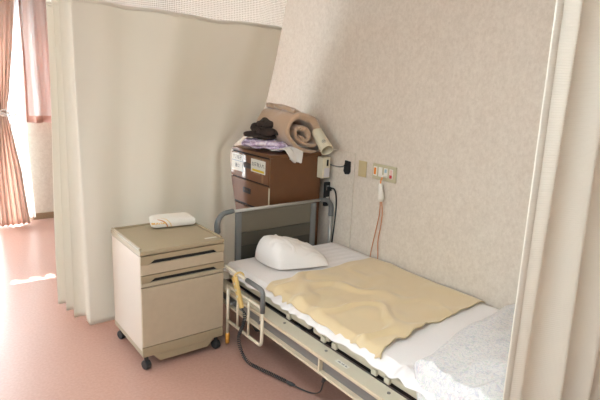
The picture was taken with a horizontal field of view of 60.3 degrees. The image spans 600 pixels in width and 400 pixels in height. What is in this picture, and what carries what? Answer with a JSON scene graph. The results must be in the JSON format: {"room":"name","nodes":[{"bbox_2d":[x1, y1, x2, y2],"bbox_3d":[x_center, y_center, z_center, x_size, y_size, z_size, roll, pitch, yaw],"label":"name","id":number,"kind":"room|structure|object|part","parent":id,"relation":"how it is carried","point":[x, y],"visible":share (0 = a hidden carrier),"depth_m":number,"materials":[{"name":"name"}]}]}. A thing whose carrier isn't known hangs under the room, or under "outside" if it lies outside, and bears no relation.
{"room":"hospital room","nodes":[
{"label":"hospital room","id":0,"kind":"room"},
{"bbox_2d":[22,0,161,219],"bbox_3d":[-3.998,-0.882,4.675,5.720,2.500,0.150,-7,16,-36],"label":"wall","id":1,"kind":"structure","parent":0,"point":[39,135],"depth_m":5.62,"materials":[{"name":"paper"}]},
{"bbox_2d":[33,211,53,219],"bbox_3d":[-2.326,0.108,6.123,1.510,0.070,0.012,-7,16,-36],"label":"baseboard","id":2,"kind":"structure","parent":1,"relation":"attached to","point":[44,215],"depth_m":5.74,"materials":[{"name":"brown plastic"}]},
{"bbox_2d":[100,0,160,8],"bbox_3d":[-3.227,-2.013,4.785,4.010,0.030,0.144,-7,16,-36],"label":"rail","id":3,"kind":"object","parent":1,"relation":"attached to","point":[111,1],"visible":0.4,"depth_m":5.71,"materials":[{"name":"beige metal"}]},
{"bbox_2d":[0,0,30,226],"bbox_3d":[-2.926,-0.875,5.142,0.310,2.330,0.149,-4,14,-25],"label":"window curtain","id":4,"kind":"object","parent":3,"relation":"hanging from","point":[14,210],"visible":1,"depth_m":5.22,"materials":[{"name":"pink fabric"}]},
{"bbox_2d":[7,0,35,217],"bbox_3d":[-2.890,-0.926,5.307,0.249,2.300,0.045,-7,16,-36],"label":"sheer curtain","id":5,"kind":"object","parent":3,"relation":"hanging from","point":[15,101],"visible":0.62,"depth_m":5.29,"materials":[{"name":"white fabric"}]},
{"bbox_2d":[18,0,161,122],"bbox_3d":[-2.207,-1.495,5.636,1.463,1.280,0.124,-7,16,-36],"label":"window curtain","id":6,"kind":"object","parent":3,"relation":"hanging from","point":[33,118],"visible":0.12,"depth_m":5.29,"materials":[{"name":"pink fabric"}]},
{"bbox_2d":[0,218,352,399],"bbox_3d":[-1.456,1.264,1.606,6.020,0.100,8.820,-7,16,-36],"label":"floor","id":7,"kind":"structure","parent":0,"point":[47,353],"depth_m":2.99,"materials":[{"name":"plastic"}]},
{"bbox_2d":[111,222,223,369],"bbox_3d":[-0.795,0.534,3.104,0.496,0.711,0.491,-7,16,-36],"label":"base cabinet","id":8,"kind":"object","parent":7,"relation":"on","point":[168,281],"visible":0.94,"depth_m":2.92,"materials":[{"name":"beige laminate"}]},
{"bbox_3d":[-0.990,0.519,2.951,0.005,0.543,0.463,-7,16,-36],"label":"panel","id":9,"kind":"part","parent":8,"relation":"part of","materials":[{"name":"beige"}]},
{"bbox_2d":[149,212,195,227],"bbox_3d":[-0.793,0.122,3.192,0.277,0.062,0.120,-5,15,-28],"label":"folded towel","id":10,"kind":"object","parent":8,"relation":"on","point":[182,218],"visible":1,"depth_m":3.16,"materials":[{"name":"white fabric"}]},
{"bbox_2d":[141,268,222,287],"bbox_3d":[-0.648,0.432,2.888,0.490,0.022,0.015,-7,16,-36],"label":"drawer","id":11,"kind":"object","parent":8,"relation":"attached to","point":[185,277],"depth_m":2.88,"materials":[{"name":"beige laminate"}]},
{"bbox_3d":[-0.644,0.349,2.869,0.490,0.058,0.015,-7,16,-36],"label":"drawer","id":12,"kind":"part","parent":8,"relation":"part of","materials":[{"name":"beige wood"}]},
{"bbox_3d":[-0.656,0.615,2.930,0.490,0.343,0.016,-7,16,-36],"label":"door","id":13,"kind":"part","parent":8,"relation":"part of","materials":[{"name":"beige wood"}]},
{"bbox_2d":[231,145,321,244],"bbox_3d":[-0.210,0.148,4.040,0.465,1.098,0.555,-7,16,-36],"label":"dresser","id":14,"kind":"object","parent":7,"relation":"on","point":[260,177],"visible":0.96,"depth_m":3.77,"materials":[{"name":"brown laminate"}]},
{"bbox_3d":[-0.389,0.200,3.926,0.018,0.312,0.522,-7,16,-36],"label":"door","id":15,"kind":"part","parent":14,"relation":"part of","materials":[{"name":"brown wood"}]},
{"bbox_3d":[-0.399,-0.072,3.878,0.005,0.040,0.105,-7,16,-36],"label":"handle plate","id":16,"kind":"part","parent":14,"relation":"part of","materials":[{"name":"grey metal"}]},
{"bbox_3d":[-0.391,-0.257,3.836,0.005,0.040,0.105,-7,16,-36],"label":"handle plate","id":17,"kind":"part","parent":14,"relation":"part of","materials":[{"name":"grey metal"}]},
{"bbox_3d":[-0.378,-0.056,3.867,0.018,0.178,0.522,-7,16,-36],"label":"drawer","id":18,"kind":"part","parent":14,"relation":"part of","materials":[{"name":"brown wood"}]},
{"bbox_3d":[-0.369,-0.241,3.825,0.018,0.182,0.522,-7,16,-36],"label":"drawer","id":19,"kind":"part","parent":14,"relation":"part of","materials":[{"name":"brown wood"}]},
{"bbox_2d":[241,137,291,151],"bbox_3d":[-0.258,-0.413,3.819,0.312,0.085,0.460,-8,17,-39],"label":"garment","id":20,"kind":"object","parent":14,"relation":"on","point":[255,143],"visible":0.76,"depth_m":3.69,"materials":[{"name":"purple fabric"}]},
{"bbox_2d":[243,117,277,139],"bbox_3d":[-0.259,-0.538,3.849,0.315,0.159,0.311,8,14,22],"label":"garment","id":21,"kind":"object","parent":20,"relation":"on","point":[263,129],"visible":0.78,"depth_m":3.75,"materials":[{"name":"brown fabric"}]},
{"bbox_2d":[271,147,302,162],"bbox_3d":[-0.099,-0.326,3.701,0.211,0.120,0.132,-7,16,-36],"label":"cloth","id":22,"kind":"object","parent":14,"relation":"on","point":[295,155],"visible":0.88,"depth_m":3.68,"materials":[{"name":"white fabric"}]},
{"bbox_2d":[256,102,319,152],"bbox_3d":[-0.066,-0.549,3.886,0.377,0.341,0.475,-7,16,-36],"label":"blanket","id":23,"kind":"object","parent":14,"relation":"on","point":[294,127],"visible":0.89,"depth_m":3.73,"materials":[{"name":"beige fabric"}]},
{"bbox_2d":[312,128,332,154],"bbox_3d":[0.161,-0.423,3.734,0.095,0.187,0.212,-4,14,-26],"label":"rolled towel","id":24,"kind":"object","parent":23,"relation":"on","point":[320,138],"visible":1,"depth_m":3.71,"materials":[{"name":"beige fabric"}]},
{"bbox_2d":[317,156,343,177],"bbox_3d":[0.231,-0.231,3.792,0.222,0.155,0.083,13,16,38],"label":"box","id":25,"kind":"object","parent":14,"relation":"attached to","point":[323,166],"visible":1,"depth_m":3.81,"materials":[{"name":"beige plastic"}]},
{"bbox_2d":[214,198,416,399],"bbox_3d":[0.400,0.607,2.873,1.107,0.774,2.056,-7,16,-36],"label":"hospital bed","id":26,"kind":"object","parent":7,"relation":"on","point":[348,371],"visible":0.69,"depth_m":2.86,"materials":[{"name":"beige metal"}]},
{"bbox_3d":[-0.390,0.569,3.021,0.019,0.359,0.645,-7,16,-36],"label":"rail","id":27,"kind":"part","parent":26,"relation":"part of","materials":[{"name":"beige metal"}]},
{"bbox_3d":[-0.244,0.520,2.815,0.027,0.144,0.179,-7,16,-36],"label":"rail corner","id":28,"kind":"part","parent":26,"relation":"part of","materials":[{"name":"grey plastic"}]},
{"bbox_3d":[-0.138,0.037,3.608,0.755,0.023,0.022,-7,16,-36],"label":"headboard rail","id":29,"kind":"part","parent":26,"relation":"part of","materials":[{"name":"grey metal"}]},
{"bbox_2d":[232,271,325,393],"bbox_3d":[-0.117,0.727,2.774,0.731,0.539,0.083,13,17,39],"label":"bed remote control","id":30,"kind":"object","parent":26,"relation":"hanging from","point":[235,278],"visible":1,"depth_m":2.90,"materials":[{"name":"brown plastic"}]},
{"bbox_3d":[-0.197,0.797,2.847,0.391,0.343,0.027,11,15,33],"label":"coiled cord","id":31,"kind":"part","parent":30,"relation":"part of","materials":[{"name":"grey plastic"}]},
{"bbox_3d":[0.054,0.944,2.686,0.051,0.171,0.247,-9,17,-42],"label":"straight cord","id":32,"kind":"part","parent":30,"relation":"part of","materials":[{"name":"grey plastic"}]},
{"bbox_3d":[0.221,0.371,3.974,0.028,0.590,0.029,-7,16,-36],"label":"headboard post","id":33,"kind":"part","parent":26,"relation":"part of","materials":[{"name":"grey metal"}]},
{"bbox_3d":[0.437,0.831,2.944,0.460,0.050,1.600,-7,16,-36],"label":"frame","id":34,"kind":"part","parent":26,"relation":"part of","materials":[{"name":"grey metal"}]},
{"bbox_2d":[162,0,555,309],"bbox_3d":[0.901,-0.312,3.113,0.150,2.500,8.670,-7,16,-36],"label":"wall","id":35,"kind":"structure","parent":0,"point":[447,94],"depth_m":3.12,"materials":[{"name":"paint"}]},
{"bbox_2d":[297,144,355,248],"bbox_3d":[0.092,0.089,4.138,0.010,1.055,0.935,-7,16,-36],"label":"wall panel","id":36,"kind":"object","parent":35,"relation":"attached to","point":[342,183],"depth_m":3.84,"materials":[{"name":"paint"}]},
{"bbox_2d":[323,182,329,205],"bbox_3d":[0.203,-0.046,3.919,0.052,0.185,0.024,-7,16,-36],"label":"outlet strip","id":37,"kind":"object","parent":35,"relation":"attached to","point":[326,194],"visible":0.75,"depth_m":3.90,"materials":[{"name":"black plastic"}]},
{"bbox_2d":[327,187,336,241],"bbox_3d":[0.234,0.171,3.926,0.094,0.543,0.030,12,16,37],"label":"power cord","id":38,"kind":"object","parent":35,"relation":"attached to","point":[328,188],"visible":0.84,"depth_m":3.88,"materials":[{"name":"black plastic"}]},
{"bbox_3d":[0.245,0.172,3.921,0.070,0.543,0.023,13,16,38],"label":"cord","id":39,"kind":"part","parent":38,"relation":"part of","materials":[{"name":"black plastic"}]},
{"bbox_2d":[343,160,350,173],"bbox_3d":[0.334,-0.233,3.727,0.026,0.102,0.068,-7,16,-36],"label":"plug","id":40,"kind":"object","parent":35,"relation":"attached to","point":[347,165],"visible":1,"depth_m":3.72,"materials":[{"name":"black plastic"}]},
{"bbox_2d":[358,160,366,177],"bbox_3d":[0.438,-0.218,3.620,0.008,0.113,0.079,-7,16,-36],"label":"blank wall plate","id":41,"kind":"object","parent":35,"relation":"attached to","point":[362,170],"visible":1,"depth_m":3.61,"materials":[{"name":"beige plastic"}]},
{"bbox_2d":[372,163,396,183],"bbox_3d":[0.561,-0.180,3.451,0.018,0.108,0.216,-7,16,-36],"label":"panel","id":42,"kind":"object","parent":35,"relation":"attached to","point":[379,170],"visible":1,"depth_m":3.44,"materials":[{"name":"beige plastic"}]},
{"bbox_2d":[370,175,385,258],"bbox_3d":[0.529,0.158,3.538,0.042,0.686,0.102,-1,13,-14],"label":"pendant","id":43,"kind":"object","parent":42,"relation":"hanging from","point":[380,186],"visible":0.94,"depth_m":3.46,"materials":[{"name":"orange plastic"}]},
{"bbox_3d":[0.516,0.241,3.566,0.012,0.510,0.082,-4,14,-25],"label":"cord","id":44,"kind":"part","parent":43,"relation":"part of","materials":[{"name":"brown plastic"}]},
{"bbox_3d":[0.541,0.249,3.533,0.019,0.511,0.028,1,13,-8],"label":"cord","id":45,"kind":"part","parent":43,"relation":"part of","materials":[{"name":"brown plastic"}]},
{"bbox_2d":[389,169,392,178],"bbox_3d":[0.598,-0.168,3.397,0.004,0.063,0.030,-7,16,-36],"label":"switch","id":46,"kind":"object","parent":42,"relation":"attached to","point":[390,170],"depth_m":3.39,"materials":[{"name":"white plastic"}]},
{"bbox_3d":[-1.346,-1.269,1.028,6.020,0.100,8.820,-7,16,-36],"label":"ceiling","id":47,"kind":"structure","parent":0,"visible":0},
{"bbox_3d":[-1.201,-1.872,3.994,1.814,0.028,2.014,-7,16,-36],"label":"track","id":48,"kind":"object","parent":47,"relation":"attached to","visible":0},
{"bbox_2d":[46,0,286,324],"bbox_3d":[-0.844,-0.515,3.603,1.628,2.410,0.535,-7,16,-36],"label":"privacy curtain","id":49,"kind":"object","parent":48,"relation":"hanging from","point":[150,106],"visible":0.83,"depth_m":3.27,"materials":[{"name":"white fabric"}]},
{"bbox_3d":[-0.798,-1.453,3.417,1.586,0.495,0.496,-7,16,-36],"label":"net panel","id":50,"kind":"part","parent":49,"relation":"part of","materials":[{"name":"beige fabric"}]},
{"bbox_3d":[1.117,-1.220,1.578,1.100,0.028,0.028,-7,16,-36],"label":"track","id":51,"kind":"object","parent":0,"visible":0},
{"bbox_2d":[502,0,599,399],"bbox_3d":[1.110,-0.046,1.879,1.075,2.390,0.124,-7,16,-36],"label":"privacy curtain","id":52,"kind":"object","parent":51,"relation":"hanging from","point":[554,354],"visible":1,"depth_m":1.72,"materials":[{"name":"white fabric"}]},
{"bbox_3d":[0.462,0.603,2.923,0.910,0.082,1.940,-7,16,-36],"label":"mattress","id":53,"kind":"object","parent":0,"visible":0},
{"bbox_2d":[223,242,498,399],"bbox_3d":[0.445,0.586,2.906,0.977,0.090,1.961,-7,16,-36],"label":"sheet","id":54,"kind":"object","parent":53,"relation":"on","point":[398,359],"visible":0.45,"depth_m":2.60,"materials":[{"name":"white fabric"}]},
{"bbox_2d":[255,234,327,269],"bbox_3d":[-0.046,0.322,3.389,0.437,0.174,0.333,-3,14,-24],"label":"pillow","id":55,"kind":"object","parent":54,"relation":"on","point":[275,251],"visible":1,"depth_m":3.28,"materials":[{"name":"white fabric"}]},
{"bbox_2d":[266,257,484,358],"bbox_3d":[0.435,0.541,2.931,0.944,0.071,0.990,-7,16,-36],"label":"blanket","id":56,"kind":"object","parent":54,"relation":"on","point":[372,302],"visible":1,"depth_m":2.86,"materials":[{"name":"beige fabric"}]},
{"bbox_2d":[413,304,514,399],"bbox_3d":[0.876,0.726,2.327,0.996,0.229,0.523,-7,16,-36],"label":"quilt","id":57,"kind":"object","parent":54,"relation":"on","point":[472,365],"visible":0.56,"depth_m":2.11,"materials":[{"name":"fabric"}]}
]}

